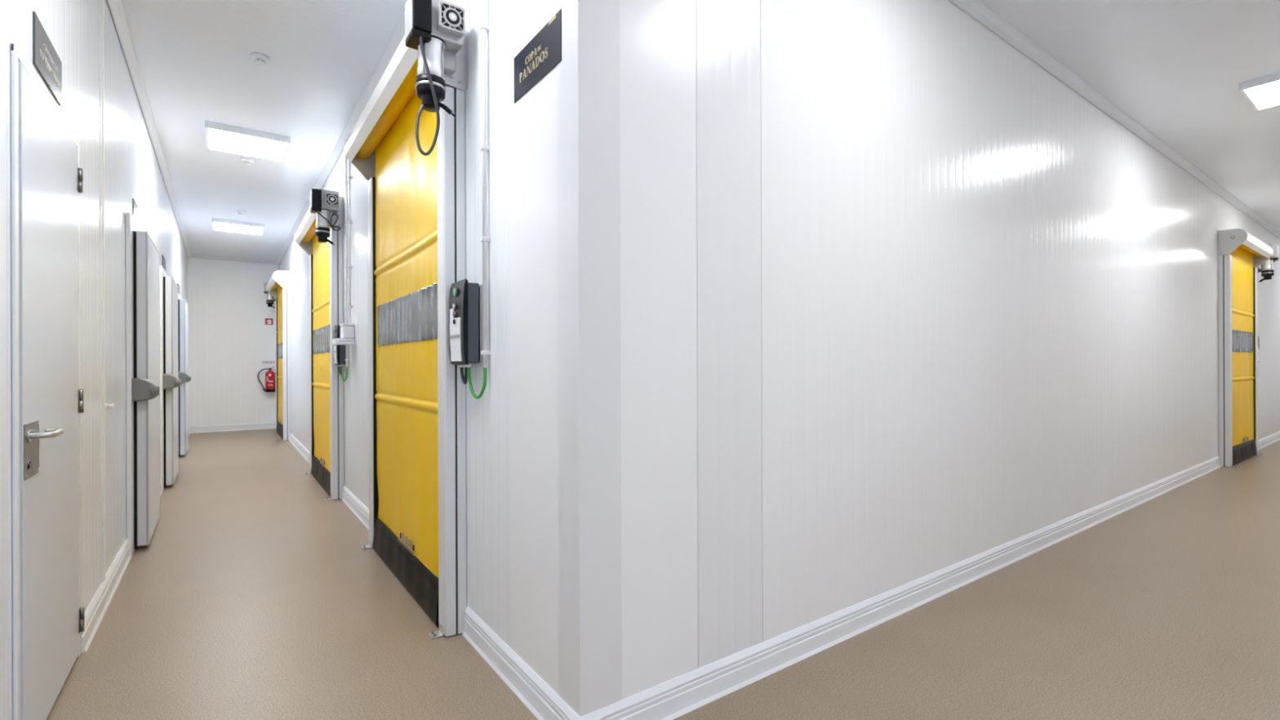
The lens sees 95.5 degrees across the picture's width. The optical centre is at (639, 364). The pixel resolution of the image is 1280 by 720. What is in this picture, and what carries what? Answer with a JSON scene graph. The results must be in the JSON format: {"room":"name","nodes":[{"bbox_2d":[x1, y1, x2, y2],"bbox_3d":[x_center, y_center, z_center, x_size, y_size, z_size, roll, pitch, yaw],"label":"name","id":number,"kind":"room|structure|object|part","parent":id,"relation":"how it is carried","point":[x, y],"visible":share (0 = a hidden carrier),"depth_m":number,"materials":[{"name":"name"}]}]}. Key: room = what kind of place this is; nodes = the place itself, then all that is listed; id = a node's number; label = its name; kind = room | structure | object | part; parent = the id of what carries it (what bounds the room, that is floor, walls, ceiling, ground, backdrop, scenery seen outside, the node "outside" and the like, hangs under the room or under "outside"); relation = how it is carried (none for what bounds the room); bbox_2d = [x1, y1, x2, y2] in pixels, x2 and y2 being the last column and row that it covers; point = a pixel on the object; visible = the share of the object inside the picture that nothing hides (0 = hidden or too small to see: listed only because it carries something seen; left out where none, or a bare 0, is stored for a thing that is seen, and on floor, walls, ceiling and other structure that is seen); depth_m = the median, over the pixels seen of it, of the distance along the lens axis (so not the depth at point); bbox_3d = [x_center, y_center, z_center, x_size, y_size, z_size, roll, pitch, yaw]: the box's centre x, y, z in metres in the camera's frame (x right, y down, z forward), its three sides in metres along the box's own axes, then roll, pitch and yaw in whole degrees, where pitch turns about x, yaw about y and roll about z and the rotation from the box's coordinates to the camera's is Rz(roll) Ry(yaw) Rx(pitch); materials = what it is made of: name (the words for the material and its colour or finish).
{"room":"industrial facility corridor","nodes":[
{"label":"industrial facility corridor","id":0,"kind":"room"},
{"bbox_2d":[0,0,187,719],"bbox_3d":[-3.321,-0.443,3.679,0.100,3.350,17.050,0,0,-36],"label":"wall","id":1,"kind":"structure","parent":0,"point":[132,170],"depth_m":2.76,"materials":[{"name":"white"}]},
{"bbox_2d":[32,11,62,106],"bbox_3d":[-2.097,-1.070,2.062,0.007,0.170,0.392,0,0,-36],"label":"wall sign","id":2,"kind":"object","parent":1,"relation":"attached to","point":[46,60],"visible":1,"depth_m":2.03,"materials":[{"name":"grey"}]},
{"bbox_2d":[10,43,84,719],"bbox_3d":[-2.079,0.145,2.103,0.075,2.165,0.947,0,0,-36],"label":"door","id":3,"kind":"structure","parent":1,"relation":"in","point":[48,616],"depth_m":1.96,"materials":[{"name":"white paint"}]},
{"bbox_3d":[-1.912,0.267,1.830,0.006,0.170,0.172,0,0,-36],"label":"lock plate","id":4,"kind":"part","parent":3,"relation":"part of","materials":[{"name":"silver metal"}]},
{"bbox_3d":[-1.903,0.222,1.868,0.064,0.036,0.172,0,0,-36],"label":"lever handle","id":5,"kind":"part","parent":3,"relation":"part of","materials":[{"name":"silver metal"}]},
{"bbox_2d":[99,0,106,582],"bbox_3d":[-2.756,-0.420,2.986,0.009,3.100,0.085,0,0,-36],"label":"trim","id":6,"kind":"structure","parent":1,"relation":"attached to","point":[101,2],"depth_m":2.98,"materials":[{"name":"white"}]},
{"bbox_2d":[80,537,131,653],"bbox_3d":[-2.821,1.169,3.098,0.026,0.122,1.528,0,0,-36],"label":"baseboard","id":7,"kind":"structure","parent":1,"relation":"attached to","point":[95,611],"depth_m":2.92,"materials":[{"name":"white plastic"}]},
{"bbox_2d":[105,403,114,408],"bbox_3d":[-2.772,0.218,3.038,0.038,0.028,0.028,0,0,-36],"label":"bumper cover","id":8,"kind":"object","parent":1,"relation":"attached to","point":[107,406],"visible":0.88,"depth_m":3.03,"materials":[{"name":"white plastic"}]},
{"bbox_2d":[132,198,140,228],"bbox_3d":[-3.622,-1.080,4.185,0.006,0.135,0.400,0,0,-36],"label":"wall sign","id":9,"kind":"object","parent":1,"relation":"attached to","point":[135,211],"visible":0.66,"depth_m":4.13,"materials":[{"name":"grey"}]},
{"bbox_2d":[125,212,159,555],"bbox_3d":[-3.542,0.130,4.215,0.162,2.205,1.120,0,0,-36],"label":"room door","id":10,"kind":"structure","parent":1,"relation":"in","point":[142,255],"depth_m":3.85,"materials":[{"name":"white metal"}]},
{"bbox_3d":[-3.598,0.130,4.175,0.025,2.205,1.120,0,0,-36],"label":"door frame","id":11,"kind":"part","parent":10,"relation":"part of","materials":[{"name":"white metal"}]},
{"bbox_3d":[-3.259,0.165,3.822,0.145,0.153,0.088,0,0,-36],"label":"latch handle","id":12,"kind":"part","parent":10,"relation":"part of","materials":[{"name":"grey plastic"}]},
{"bbox_3d":[-3.564,0.160,4.224,0.055,2.085,0.900,0,0,-36],"label":"door","id":13,"kind":"part","parent":10,"relation":"part of","materials":[{"name":"white metal"}]},
{"bbox_3d":[-3.544,0.160,4.238,0.011,2.088,0.902,0,0,-36],"label":"edge trim","id":14,"kind":"part","parent":10,"relation":"part of","materials":[{"name":"grey metal"}]},
{"bbox_3d":[-3.199,0.173,3.829,0.056,0.072,0.072,0,0,-36],"label":"release knob","id":15,"kind":"part","parent":10,"relation":"part of","materials":[{"name":"grey plastic"}]},
{"bbox_2d":[106,0,191,257],"bbox_3d":[-3.266,-1.988,3.723,0.050,0.062,16.850,0,0,-36],"label":"trim","id":16,"kind":"structure","parent":1,"relation":"attached to","point":[116,7],"depth_m":4.29,"materials":[{"name":"white metal"}]},
{"bbox_2d":[160,479,162,496],"bbox_3d":[-4.298,1.174,5.155,0.026,0.122,1.283,0,0,-36],"label":"baseboard","id":17,"kind":"structure","parent":1,"relation":"attached to","point":[161,490],"depth_m":5.60,"materials":[{"name":"white plastic"}]},
{"bbox_2d":[161,254,165,271],"bbox_3d":[-5.040,-1.060,6.159,0.006,0.145,0.400,0,0,-36],"label":"wall sign","id":18,"kind":"object","parent":1,"relation":"attached to","point":[163,260],"visible":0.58,"depth_m":6.09,"materials":[{"name":"grey"}]},
{"bbox_2d":[159,265,180,490],"bbox_3d":[-4.948,0.135,6.172,0.162,2.205,1.120,0,0,-36],"label":"room door","id":19,"kind":"structure","parent":1,"relation":"in","point":[170,382],"depth_m":5.81,"materials":[{"name":"white metal"}]},
{"bbox_3d":[-5.003,0.135,6.133,0.025,2.205,1.120,0,0,-36],"label":"door frame","id":20,"kind":"part","parent":19,"relation":"part of","materials":[{"name":"white metal"}]},
{"bbox_3d":[-4.665,0.170,5.780,0.145,0.153,0.088,0,0,-36],"label":"latch handle","id":21,"kind":"part","parent":19,"relation":"part of","materials":[{"name":"grey plastic"}]},
{"bbox_3d":[-4.970,0.165,6.181,0.055,2.085,0.900,0,0,-36],"label":"door","id":22,"kind":"part","parent":19,"relation":"part of","materials":[{"name":"white metal"}]},
{"bbox_3d":[-4.950,0.165,6.196,0.011,2.088,0.902,0,0,-36],"label":"edge trim","id":23,"kind":"part","parent":19,"relation":"part of","materials":[{"name":"grey metal"}]},
{"bbox_3d":[-4.605,0.178,5.786,0.056,0.072,0.072,0,0,-36],"label":"release knob","id":24,"kind":"part","parent":19,"relation":"part of","materials":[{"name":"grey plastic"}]},
{"bbox_2d":[177,293,191,456],"bbox_3d":[-6.354,0.140,8.130,0.162,2.205,1.120,0,0,-36],"label":"room door","id":25,"kind":"structure","parent":1,"relation":"in","point":[183,306],"depth_m":7.78,"materials":[{"name":"white metal"}]},
{"bbox_3d":[-6.375,0.170,8.139,0.055,2.085,0.900,0,0,-36],"label":"door","id":26,"kind":"part","parent":25,"relation":"part of","materials":[{"name":"white metal"}]},
{"bbox_3d":[-6.071,0.175,7.737,0.145,0.153,0.088,0,0,-36],"label":"latch handle","id":27,"kind":"part","parent":25,"relation":"part of","materials":[{"name":"grey plastic"}]},
{"bbox_3d":[-6.356,0.170,8.153,0.011,2.088,0.902,0,0,-36],"label":"edge trim","id":28,"kind":"part","parent":25,"relation":"part of","materials":[{"name":"grey metal"}]},
{"bbox_3d":[-6.011,0.183,7.743,0.056,0.072,0.072,0,0,-36],"label":"release knob","id":29,"kind":"part","parent":25,"relation":"part of","materials":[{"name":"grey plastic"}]},
{"bbox_2d":[187,257,279,426],"bbox_3d":[-7.654,-0.428,11.002,1.605,3.350,0.100,0,0,-36],"label":"wall","id":30,"kind":"structure","parent":0,"point":[230,340],"depth_m":10.91,"materials":[{"name":"white paint"}]},
{"bbox_2d":[188,422,275,433],"bbox_3d":[-7.612,1.186,10.950,1.405,0.122,0.026,0,0,-36],"label":"baseboard","id":31,"kind":"structure","parent":30,"relation":"attached to","point":[206,428],"depth_m":10.91,"materials":[{"name":"white plastic"}]},
{"bbox_2d":[189,253,279,265],"bbox_3d":[-7.616,-1.972,10.941,1.405,0.062,0.050,0,0,-36],"label":"trim","id":32,"kind":"structure","parent":30,"relation":"attached to","point":[193,255],"depth_m":10.91,"materials":[{"name":"white metal"}]},
{"bbox_2d":[257,366,275,391],"bbox_3d":[-7.144,0.286,11.154,0.181,0.488,0.270,0,0,20],"label":"fire extinguisher","id":33,"kind":"object","parent":30,"relation":"attached to","point":[269,375],"visible":0.99,"depth_m":11.13,"materials":[{"name":"red metal"}]},
{"bbox_2d":[265,318,272,324],"bbox_3d":[-7.187,-0.828,11.273,0.128,0.123,0.005,0,0,-36],"label":"fire sign","id":34,"kind":"object","parent":30,"relation":"attached to","point":[268,321],"visible":1,"depth_m":11.27,"materials":[{"name":"red plastic"}]},
{"bbox_2d":[262,360,275,364],"bbox_3d":[-7.189,-0.036,11.271,0.210,0.062,0.004,0,0,-36],"label":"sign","id":35,"kind":"object","parent":30,"relation":"attached to","point":[264,362],"visible":1,"depth_m":11.27,"materials":[{"name":"white plastic"}]},
{"bbox_2d":[279,0,559,695],"bbox_3d":[-3.574,-0.443,6.628,0.120,3.350,11.765,0,0,-36],"label":"wall","id":36,"kind":"structure","parent":0,"point":[512,430],"depth_m":2.29,"materials":[{"name":"white metal"}]},
{"bbox_2d":[263,270,290,440],"bbox_3d":[-6.324,-0.146,10.144,0.273,2.774,1.887,0,0,-37],"label":"door","id":37,"kind":"structure","parent":36,"relation":"in","point":[280,280],"depth_m":9.48,"materials":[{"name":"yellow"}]},
{"bbox_2d":[266,275,275,292],"bbox_3d":[-6.286,-1.429,10.085,0.241,0.184,1.660,0,0,-36],"label":"hood","id":38,"kind":"object","parent":37,"relation":"attached to","point":[270,285],"depth_m":10.15,"materials":[{"name":"white metal"}]},
{"bbox_3d":[-6.781,-1.379,10.776,0.242,0.305,0.036,0,0,-36],"label":"plate","id":39,"kind":"part","parent":37,"relation":"part of","materials":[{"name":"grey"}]},
{"bbox_2d":[276,284,283,425],"bbox_3d":[-6.248,-0.189,10.117,0.029,2.482,1.433,0,0,-36],"label":"curtain","id":40,"kind":"object","parent":37,"relation":"hanging from","point":[279,300],"depth_m":10.29,"materials":[{"name":"yellow plastic"}]},
{"bbox_3d":[-5.789,-1.382,9.395,0.242,0.305,0.036,0,0,-36],"label":"plate","id":41,"kind":"part","parent":37,"relation":"part of","materials":[{"name":"grey metal"}]},
{"bbox_2d":[291,290,293,303],"bbox_3d":[-5.461,-1.048,9.144,0.006,0.175,0.380,0,0,-36],"label":"wall sign","id":42,"kind":"object","parent":36,"relation":"attached to","point":[292,293],"visible":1,"depth_m":9.10,"materials":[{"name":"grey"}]},
{"bbox_2d":[288,433,309,462],"bbox_3d":[-4.694,1.175,8.070,0.026,0.122,3.444,0,0,-36],"label":"baseboard","id":43,"kind":"structure","parent":36,"relation":"attached to","point":[300,446],"depth_m":8.18,"materials":[{"name":"white plastic"}]},
{"bbox_2d":[293,188,344,500],"bbox_3d":[-3.252,-0.157,5.867,0.273,2.774,1.887,0,0,-35],"label":"door","id":44,"kind":"structure","parent":36,"relation":"in","point":[318,234],"depth_m":5.57,"materials":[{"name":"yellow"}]},
{"bbox_3d":[-3.794,-1.389,6.617,0.242,0.305,0.036,0,0,-36],"label":"plate","id":45,"kind":"part","parent":44,"relation":"part of","materials":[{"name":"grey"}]},
{"bbox_2d":[294,207,315,244],"bbox_3d":[-3.299,-1.440,5.927,0.241,0.184,1.660,0,0,-36],"label":"hood","id":46,"kind":"object","parent":44,"relation":"attached to","point":[304,234],"depth_m":6.06,"materials":[{"name":"white metal"}]},
{"bbox_2d":[311,225,331,472],"bbox_3d":[-3.253,-0.200,5.948,0.029,2.482,1.433,0,0,-36],"label":"curtain","id":47,"kind":"object","parent":44,"relation":"hanging from","point":[321,351],"depth_m":6.00,"materials":[{"name":"yellow plastic"}]},
{"bbox_3d":[-2.748,-1.086,5.152,0.081,0.058,0.028,0,0,-16],"label":"release handle","id":48,"kind":"part","parent":44,"relation":"part of","materials":[{"name":"black plastic"}]},
{"bbox_3d":[-2.802,-1.393,5.237,0.242,0.305,0.036,0,0,-36],"label":"plate","id":49,"kind":"part","parent":44,"relation":"part of","materials":[{"name":"grey metal"}]},
{"bbox_2d":[275,11,404,264],"bbox_3d":[-3.634,-1.986,6.558,0.050,0.062,11.815,0,0,-36],"label":"trim","id":50,"kind":"structure","parent":36,"relation":"attached to","point":[398,33],"depth_m":4.60,"materials":[{"name":"white metal"}]},
{"bbox_2d":[333,324,347,382],"bbox_3d":[-2.657,-0.101,5.166,0.096,0.504,0.262,0,0,-36],"label":"control box","id":51,"kind":"object","parent":36,"relation":"attached to","point":[340,351],"visible":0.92,"depth_m":5.12,"materials":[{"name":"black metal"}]},
{"bbox_2d":[332,323,355,345],"bbox_3d":[-2.503,-0.254,4.909,0.144,0.176,0.186,0,0,-36],"label":"wall dispenser","id":52,"kind":"object","parent":36,"relation":"attached to","point":[347,330],"visible":1,"depth_m":4.85,"materials":[{"name":"white plastic"}]},
{"bbox_2d":[332,337,355,345],"bbox_3d":[-2.502,-0.191,4.909,0.144,0.050,0.186,0,0,-36],"label":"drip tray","id":53,"kind":"object","parent":52,"relation":"on","point":[337,341],"depth_m":4.84,"materials":[{"name":"white metal"}]},
{"bbox_3d":[-2.479,-0.329,4.924,0.086,0.026,0.176,0,0,-36],"label":"lid","id":54,"kind":"part","parent":52,"relation":"part of","materials":[{"name":"white plastic"}]},
{"bbox_2d":[344,139,349,366],"bbox_3d":[-2.561,-0.971,5.085,0.032,1.980,0.028,0,0,-36],"label":"conduit pipe","id":55,"kind":"object","parent":36,"relation":"attached to","point":[346,182],"visible":0.75,"depth_m":5.08,"materials":[{"name":"white plastic"}]},
{"bbox_2d":[347,133,352,323],"bbox_3d":[-2.467,-1.146,4.953,0.032,1.630,0.028,0,0,-36],"label":"conduit pipe","id":56,"kind":"object","parent":36,"relation":"attached to","point":[349,177],"visible":0.96,"depth_m":4.94,"materials":[{"name":"white plastic"}]},
{"bbox_2d":[341,485,368,529],"bbox_3d":[-2.242,1.167,4.657,0.026,0.122,1.609,0,0,-36],"label":"baseboard","id":57,"kind":"structure","parent":36,"relation":"attached to","point":[357,508],"depth_m":4.76,"materials":[{"name":"white plastic"}]},
{"bbox_2d":[343,0,467,639],"bbox_3d":[-1.335,-0.163,3.199,0.273,2.774,1.887,0,0,-35],"label":"door","id":58,"kind":"structure","parent":36,"relation":"in","point":[408,140],"depth_m":2.95,"materials":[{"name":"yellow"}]},
{"bbox_3d":[-1.877,-1.396,3.949,0.242,0.305,0.036,0,0,-36],"label":"plate","id":59,"kind":"part","parent":58,"relation":"part of","materials":[{"name":"grey metal"}]},
{"bbox_2d":[344,35,417,161],"bbox_3d":[-1.382,-1.446,3.259,0.241,0.184,1.660,0,0,-36],"label":"hood","id":60,"kind":"object","parent":58,"relation":"attached to","point":[394,99],"depth_m":3.18,"materials":[{"name":"white metal"}]},
{"bbox_2d":[373,91,438,577],"bbox_3d":[-1.337,-0.206,3.280,0.029,2.482,1.433,0,0,-36],"label":"curtain","id":61,"kind":"object","parent":58,"relation":"hanging from","point":[406,335],"depth_m":3.20,"materials":[{"name":"yellow plastic"}]},
{"bbox_3d":[-0.886,-1.399,2.568,0.242,0.305,0.036,0,0,-36],"label":"plate","id":62,"kind":"part","parent":58,"relation":"part of","materials":[{"name":"grey"}]},
{"bbox_3d":[-0.832,-1.093,2.484,0.081,0.058,0.028,0,0,-16],"label":"release handle","id":63,"kind":"part","parent":58,"relation":"part of","materials":[{"name":"black plastic"}]},
{"bbox_2d":[448,278,486,399],"bbox_3d":[-0.741,-0.107,2.498,0.096,0.504,0.262,0,0,-36],"label":"control box","id":64,"kind":"object","parent":36,"relation":"attached to","point":[465,300],"visible":1,"depth_m":2.47,"materials":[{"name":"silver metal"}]},
{"bbox_3d":[-0.731,-0.174,2.550,0.019,0.330,0.176,0,0,-36],"label":"plate","id":65,"kind":"part","parent":64,"relation":"part of","materials":[{"name":"silver metal"}]},
{"bbox_2d":[480,0,490,367],"bbox_3d":[-0.645,-0.978,2.417,0.032,1.980,0.028,0,0,-36],"label":"conduit pipe","id":66,"kind":"object","parent":36,"relation":"attached to","point":[484,28],"visible":1,"depth_m":2.41,"materials":[{"name":"white plastic"}]},
{"bbox_2d":[462,606,568,719],"bbox_3d":[-0.516,1.161,2.253,0.026,0.122,0.957,0,0,-36],"label":"baseboard","id":67,"kind":"structure","parent":36,"relation":"attached to","point":[534,692],"depth_m":2.19,"materials":[{"name":"white plastic"}]},
{"bbox_2d":[514,8,561,102],"bbox_3d":[-0.367,-1.076,2.052,0.005,0.170,0.377,0,0,-36],"label":"wall sign","id":68,"kind":"object","parent":36,"relation":"attached to","point":[542,54],"visible":1,"depth_m":2.03,"materials":[{"name":"grey"}]},
{"bbox_2d":[564,706,603,719],"bbox_3d":[-0.181,1.160,1.846,0.100,0.122,0.100,0,0,-36],"label":"baseboard","id":69,"kind":"structure","parent":36,"relation":"attached to","point":[595,715],"depth_m":1.84,"materials":[{"name":"white plastic"}]},
{"bbox_2d":[556,0,622,716],"bbox_3d":[-0.169,-0.429,1.916,0.156,3.100,0.142,0,0,-36],"label":"trim","id":70,"kind":"structure","parent":36,"relation":"attached to","point":[588,140],"depth_m":1.86,"materials":[{"name":"white metal"}]},
{"bbox_2d":[45,428,1279,719],"bbox_3d":[3.832,1.257,8.813,17.800,0.100,17.150,0,0,-36],"label":"floor","id":71,"kind":"structure","parent":0,"point":[253,594],"depth_m":2.65,"materials":[{"name":"beige plastic"}]},
{"bbox_2d":[120,0,1279,261],"bbox_3d":[3.820,-2.093,8.813,17.500,0.100,16.850,0,0,-36],"label":"ceiling","id":72,"kind":"structure","parent":0,"point":[197,66],"depth_m":4.12,"materials":[{"name":"white paint"}]},
{"bbox_2d":[212,217,265,235],"bbox_3d":[-5.795,-1.984,8.401,0.610,0.052,0.610,0,0,-36],"label":"ceiling light","id":73,"kind":"object","parent":72,"relation":"attached to","point":[220,224],"visible":1,"depth_m":8.31,"materials":[{"name":"white plastic"}]},
{"bbox_2d":[235,210,246,215],"bbox_3d":[-5.239,-1.988,7.643,0.108,0.047,0.108,0,0,-36],"label":"smoke detector","id":74,"kind":"object","parent":72,"relation":"attached to","point":[240,212],"visible":1,"depth_m":7.62,"materials":[{"name":"white plastic"}]},
{"bbox_2d":[240,157,253,164],"bbox_3d":[-3.862,-1.993,5.727,0.108,0.047,0.108,0,0,-36],"label":"smoke detector","id":75,"kind":"object","parent":72,"relation":"attached to","point":[246,161],"visible":1,"depth_m":5.70,"materials":[{"name":"white plastic"}]},
{"bbox_2d":[204,120,290,162],"bbox_3d":[-3.530,-1.992,5.239,0.610,0.052,0.610,0,0,-36],"label":"ceiling light","id":76,"kind":"object","parent":72,"relation":"attached to","point":[220,137],"visible":1,"depth_m":5.16,"materials":[{"name":"white plastic"}]},
{"bbox_2d":[250,52,270,65],"bbox_3d":[-2.491,-1.998,3.818,0.108,0.047,0.108,0,0,-36],"label":"smoke detector","id":77,"kind":"object","parent":72,"relation":"attached to","point":[261,59],"visible":1,"depth_m":3.79,"materials":[{"name":"white plastic"}]},
{"bbox_2d":[1239,71,1279,111],"bbox_3d":[4.785,-2.021,4.162,0.610,0.052,0.610,0,0,-36],"label":"ceiling light","id":78,"kind":"object","parent":72,"relation":"attached to","point":[1261,93],"visible":1,"depth_m":4.25,"materials":[{"name":"white plastic"}]},
{"bbox_2d":[1244,80,1279,109],"bbox_3d":[4.785,-2.007,4.162,0.570,0.020,0.570,0,0,-36],"label":"diffuser","id":79,"kind":"object","parent":78,"relation":"attached to","point":[1260,94],"depth_m":4.29,"materials":[{"name":"white plastic"}]},
{"bbox_2d":[619,0,1279,699],"bbox_3d":[6.330,-0.477,6.574,16.045,3.350,0.120,0,0,-36],"label":"wall","id":80,"kind":"structure","parent":0,"point":[901,304],"depth_m":2.75,"materials":[{"name":"white"}]},
{"bbox_2d":[600,456,1221,719],"bbox_3d":[3.336,1.147,4.329,8.512,0.122,0.026,0,0,-36],"label":"baseboard","id":81,"kind":"structure","parent":80,"relation":"attached to","point":[670,700],"depth_m":2.59,"materials":[{"name":"white plastic"}]},
{"bbox_2d":[948,0,1279,239],"bbox_3d":[6.334,-2.021,6.475,16.145,0.062,0.050,0,0,-36],"label":"trim","id":82,"kind":"structure","parent":80,"relation":"attached to","point":[975,9],"depth_m":4.26,"materials":[{"name":"white"}]},
{"bbox_2d":[1217,228,1279,467],"bbox_3d":[7.592,-0.195,7.254,1.887,2.774,0.273,0,0,-35],"label":"door","id":83,"kind":"structure","parent":80,"relation":"in","point":[1237,273],"depth_m":7.08,"materials":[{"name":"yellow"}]},
{"bbox_3d":[6.837,-1.426,6.716,0.036,0.305,0.242,0,0,-36],"label":"plate","id":84,"kind":"part","parent":83,"relation":"part of","materials":[{"name":"grey metal"}]},
{"bbox_2d":[1228,246,1254,446],"bbox_3d":[7.510,-0.237,7.253,1.433,2.482,0.029,0,0,-36],"label":"curtain","id":85,"kind":"object","parent":83,"relation":"hanging from","point":[1242,269],"depth_m":7.28,"materials":[{"name":"yellow plastic"}]},
{"bbox_2d":[1242,231,1273,258],"bbox_3d":[7.527,-1.477,7.211,1.660,0.184,0.241,0,0,-36],"label":"hood","id":86,"kind":"object","parent":83,"relation":"attached to","point":[1252,247],"depth_m":7.23,"materials":[{"name":"white metal"}]},
{"bbox_3d":[8.218,-1.431,7.708,0.036,0.305,0.242,0,0,-36],"label":"plate","id":87,"kind":"part","parent":83,"relation":"part of","materials":[{"name":"grey metal"}]},
{"bbox_2d":[1257,336,1259,361],"bbox_3d":[8.293,-0.139,7.848,0.262,0.504,0.096,0,0,-36],"label":"control box","id":88,"kind":"object","parent":80,"relation":"attached to","point":[1258,336],"visible":0.19,"depth_m":7.80,"materials":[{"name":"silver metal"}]},
{"bbox_2d":[1257,431,1279,449],"bbox_3d":[10.524,1.122,9.492,5.837,0.122,0.026,0,0,-36],"label":"baseboard","id":89,"kind":"structure","parent":80,"relation":"attached to","point":[1266,441],"depth_m":8.62,"materials":[{"name":"white plastic"}]}
]}

